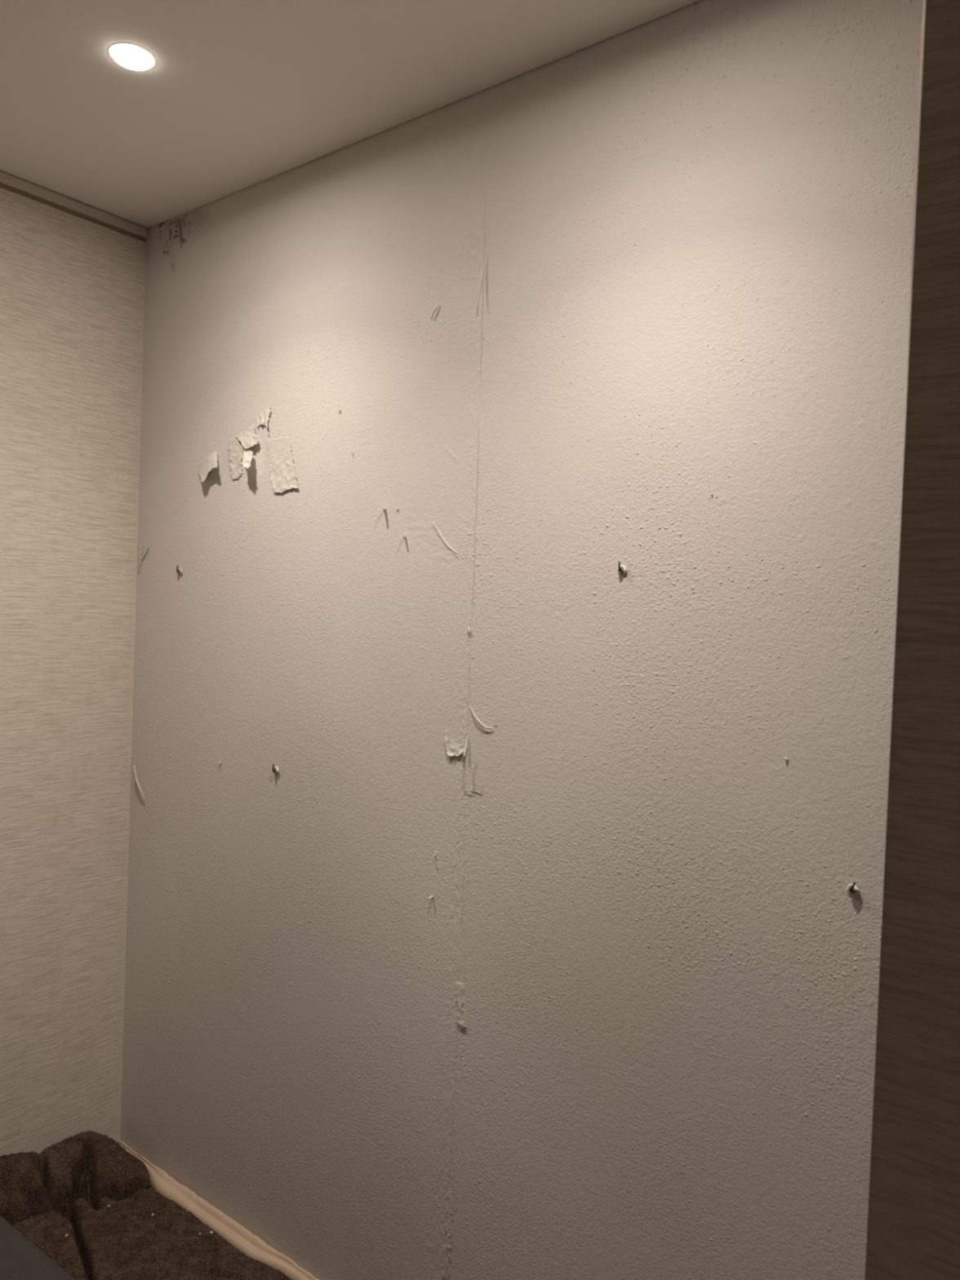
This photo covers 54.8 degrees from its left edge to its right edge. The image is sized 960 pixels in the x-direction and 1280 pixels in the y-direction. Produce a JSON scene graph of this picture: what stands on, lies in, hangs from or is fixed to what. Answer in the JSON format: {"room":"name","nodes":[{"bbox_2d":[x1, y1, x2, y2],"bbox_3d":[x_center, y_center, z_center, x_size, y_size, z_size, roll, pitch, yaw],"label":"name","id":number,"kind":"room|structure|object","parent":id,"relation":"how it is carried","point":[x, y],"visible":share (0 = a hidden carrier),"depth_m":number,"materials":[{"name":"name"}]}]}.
{"room":"bedroom","nodes":[
{"label":"bedroom","id":0,"kind":"room"},
{"bbox_2d":[0,187,146,1156],"bbox_3d":[-1.794,0.169,1.556,0.100,2.785,2.608,3,2,38],"label":"wall","id":1,"kind":"structure","parent":0,"point":[73,287],"depth_m":2.39,"materials":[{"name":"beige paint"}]},
{"bbox_2d":[0,171,147,242],"bbox_3d":[-1.706,-1.106,1.488,0.012,0.024,2.596,3,2,38],"label":"trim","id":2,"kind":"structure","parent":1,"relation":"attached to","point":[7,180],"depth_m":2.34,"materials":[{"name":"beige wood"}]},
{"bbox_2d":[0,0,700,228],"bbox_3d":[-0.415,-1.099,0.468,3.300,0.100,2.598,3,2,38],"label":"ceiling","id":3,"kind":"structure","parent":0,"point":[238,95],"depth_m":1.77,"materials":[{"name":"paint"}]},
{"bbox_2d":[107,42,156,71],"bbox_3d":[-0.647,-1.080,1.725,0.086,0.011,0.086,3,2,38],"label":"recessed light","id":4,"kind":"object","parent":3,"relation":"in","point":[129,55],"visible":1,"depth_m":1.71,"materials":[{"name":"white"}]},
{"bbox_2d":[120,0,923,1279],"bbox_3d":[0.341,0.245,1.519,3.300,2.635,0.004,3,2,38],"label":"wall","id":5,"kind":"structure","parent":0,"point":[691,224],"depth_m":1.70,"materials":[{"name":"white paint"}]},
{"bbox_2d":[133,765,145,799],"bbox_3d":[-0.925,0.387,2.510,0.063,0.088,0.008,3,2,40],"label":"strand","id":6,"kind":"object","parent":5,"relation":"attached to","point":[135,772],"visible":1,"depth_m":2.51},
{"bbox_2d":[137,545,142,572],"bbox_3d":[-0.925,-0.221,2.520,0.024,0.073,0.003,3,2,38],"label":"flap","id":7,"kind":"object","parent":5,"relation":"attached to","point":[140,548],"visible":1,"depth_m":2.52,"materials":[{"name":"paper"}]},
{"bbox_2d":[141,546,149,560],"bbox_3d":[-0.905,-0.234,2.503,0.035,0.040,0.005,3,2,38],"label":"strand","id":8,"kind":"object","parent":5,"relation":"attached to","point":[148,546],"visible":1,"depth_m":2.50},
{"bbox_2d":[198,450,217,482],"bbox_3d":[-0.677,-0.433,2.314,0.116,0.081,0.023,3,2,43],"label":"flap","id":9,"kind":"object","parent":5,"relation":"attached to","point":[209,463],"visible":1,"depth_m":2.32,"materials":[{"name":"paper"}]},
{"bbox_2d":[227,424,257,479],"bbox_3d":[-0.571,-0.453,2.236,0.029,0.129,0.139,1,2,-35],"label":"flap","id":10,"kind":"object","parent":5,"relation":"attached to","point":[247,438],"visible":1,"depth_m":2.25,"materials":[{"name":"paper"}]},
{"bbox_2d":[256,406,271,429],"bbox_3d":[-0.516,-0.522,2.193,0.060,0.056,0.012,3,2,38],"label":"flap","id":11,"kind":"object","parent":5,"relation":"attached to","point":[262,419],"visible":1,"depth_m":2.19,"materials":[{"name":"paper"}]},
{"bbox_2d":[266,436,297,493],"bbox_3d":[-0.459,-0.407,2.153,0.122,0.131,0.005,3,2,39],"label":"flap","id":12,"kind":"object","parent":5,"relation":"attached to","point":[282,468],"visible":1,"depth_m":2.16,"materials":[{"name":"paper"}]},
{"bbox_2d":[432,521,458,554],"bbox_3d":[-0.069,-0.203,1.845,0.073,0.068,0.002,3,2,38],"label":"strand","id":13,"kind":"object","parent":5,"relation":"attached to","point":[433,522],"visible":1,"depth_m":1.85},
{"bbox_2d":[446,1191,453,1262],"bbox_3d":[-0.059,1.156,1.826,0.014,0.142,0.002,3,2,38],"label":"flap","id":14,"kind":"object","parent":5,"relation":"attached to","point":[449,1236],"visible":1,"depth_m":1.83,"materials":[{"name":"paint"}]},
{"bbox_2d":[444,730,468,756],"bbox_3d":[-0.050,0.205,1.822,0.063,0.053,0.008,3,2,38],"label":"flap","id":15,"kind":"object","parent":5,"relation":"attached to","point":[452,749],"visible":1,"depth_m":1.83,"materials":[{"name":"paint"}]},
{"bbox_2d":[462,762,476,792],"bbox_3d":[-0.020,0.265,1.802,0.034,0.062,0.003,3,2,38],"label":"thread","id":16,"kind":"object","parent":15,"relation":"hanging from","point":[464,762],"visible":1,"depth_m":1.81},
{"bbox_2d":[455,982,466,1028],"bbox_3d":[-0.038,0.716,1.813,0.033,0.087,0.003,3,2,38],"label":"flap","id":17,"kind":"object","parent":5,"relation":"attached to","point":[460,1021],"visible":1,"depth_m":1.81,"materials":[{"name":"paint"}]},
{"bbox_2d":[469,706,493,728],"bbox_3d":[0.001,0.149,1.784,0.060,0.039,0.005,3,2,40],"label":"strand","id":18,"kind":"object","parent":5,"relation":"attached to","point":[473,713],"visible":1,"depth_m":1.78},
{"bbox_2d":[477,257,485,306],"bbox_3d":[0.002,-0.689,1.785,0.014,0.098,0.008,2,1,-27],"label":"flap","id":19,"kind":"object","parent":5,"relation":"attached to","point":[482,268],"visible":1,"depth_m":1.78,"materials":[{"name":"paper"}]},
{"bbox_2d":[864,0,959,1279],"bbox_3d":[0.814,0.292,0.413,1.186,2.585,0.090,3,2,38],"label":"wall","id":20,"kind":"structure","parent":0,"point":[913,1226],"depth_m":0.72,"materials":[{"name":"brown wood"}]},
{"bbox_2d":[866,0,927,1266],"bbox_3d":[0.347,0.267,0.780,0.006,2.585,0.088,3,2,38],"label":"trim","id":21,"kind":"structure","parent":20,"relation":"attached to","point":[924,1],"depth_m":0.74,"materials":[{"name":"paint"}]},
{"bbox_3d":[-0.513,1.584,0.532,3.500,0.100,2.608,3,2,38],"label":"floor","id":22,"kind":"structure","parent":0,"visible":0},
{"bbox_2d":[0,1215,74,1279],"bbox_3d":[-0.765,1.239,1.278,0.606,0.534,0.460,3,2,38],"label":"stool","id":23,"kind":"object","parent":22,"relation":"on","point":[20,1259],"visible":1,"depth_m":1.45,"materials":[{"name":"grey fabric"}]},
{"bbox_2d":[0,1130,292,1279],"bbox_3d":[-0.708,1.399,1.924,1.245,0.190,0.606,3,2,38],"label":"blanket","id":24,"kind":"object","parent":22,"relation":"on","point":[68,1187],"visible":0.95,"depth_m":2.24,"materials":[{"name":"brown fabric"}]},
{"bbox_2d":[117,1140,319,1279],"bbox_3d":[-0.482,1.451,2.132,1.346,0.086,0.040,3,2,38],"label":"baseboard","id":25,"kind":"structure","parent":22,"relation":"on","point":[242,1239],"depth_m":2.24,"materials":[{"name":"beige wood"}]},
{"bbox_3d":[0.381,0.250,1.569,3.500,2.785,0.112,3,2,38],"label":"wall","id":26,"kind":"structure","parent":0,"visible":0},
{"bbox_2d":[176,564,182,576],"bbox_3d":[-0.777,-0.179,2.403,0.016,0.027,0.018,2,1,-2],"label":"wall hook","id":27,"kind":"object","parent":26,"relation":"attached to","point":[180,571],"visible":1,"depth_m":2.40,"materials":[{"name":"grey plastic"}]},
{"bbox_2d":[272,764,279,774],"bbox_3d":[-0.475,0.301,2.160,0.017,0.026,0.016,2,1,5],"label":"wall hook","id":28,"kind":"object","parent":26,"relation":"attached to","point":[275,770],"visible":1,"depth_m":2.15,"materials":[{"name":"grey plastic"}]},
{"bbox_2d":[431,305,439,319],"bbox_3d":[-0.090,-0.659,1.861,0.020,0.026,0.005,3,2,34],"label":"strand","id":29,"kind":"object","parent":26,"relation":"attached to","point":[437,306],"visible":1,"depth_m":1.86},
{"bbox_2d":[617,561,626,575],"bbox_3d":[0.245,-0.123,1.595,0.015,0.024,0.015,2,1,3],"label":"wall hook","id":30,"kind":"object","parent":26,"relation":"attached to","point":[622,570],"visible":1,"depth_m":1.59,"materials":[{"name":"grey plastic"}]},
{"bbox_2d":[846,881,859,895],"bbox_3d":[0.545,0.363,1.353,0.014,0.023,0.018,2,1,4],"label":"wall hook","id":31,"kind":"object","parent":26,"relation":"attached to","point":[851,889],"visible":1,"depth_m":1.35,"materials":[{"name":"grey plastic"}]}
]}

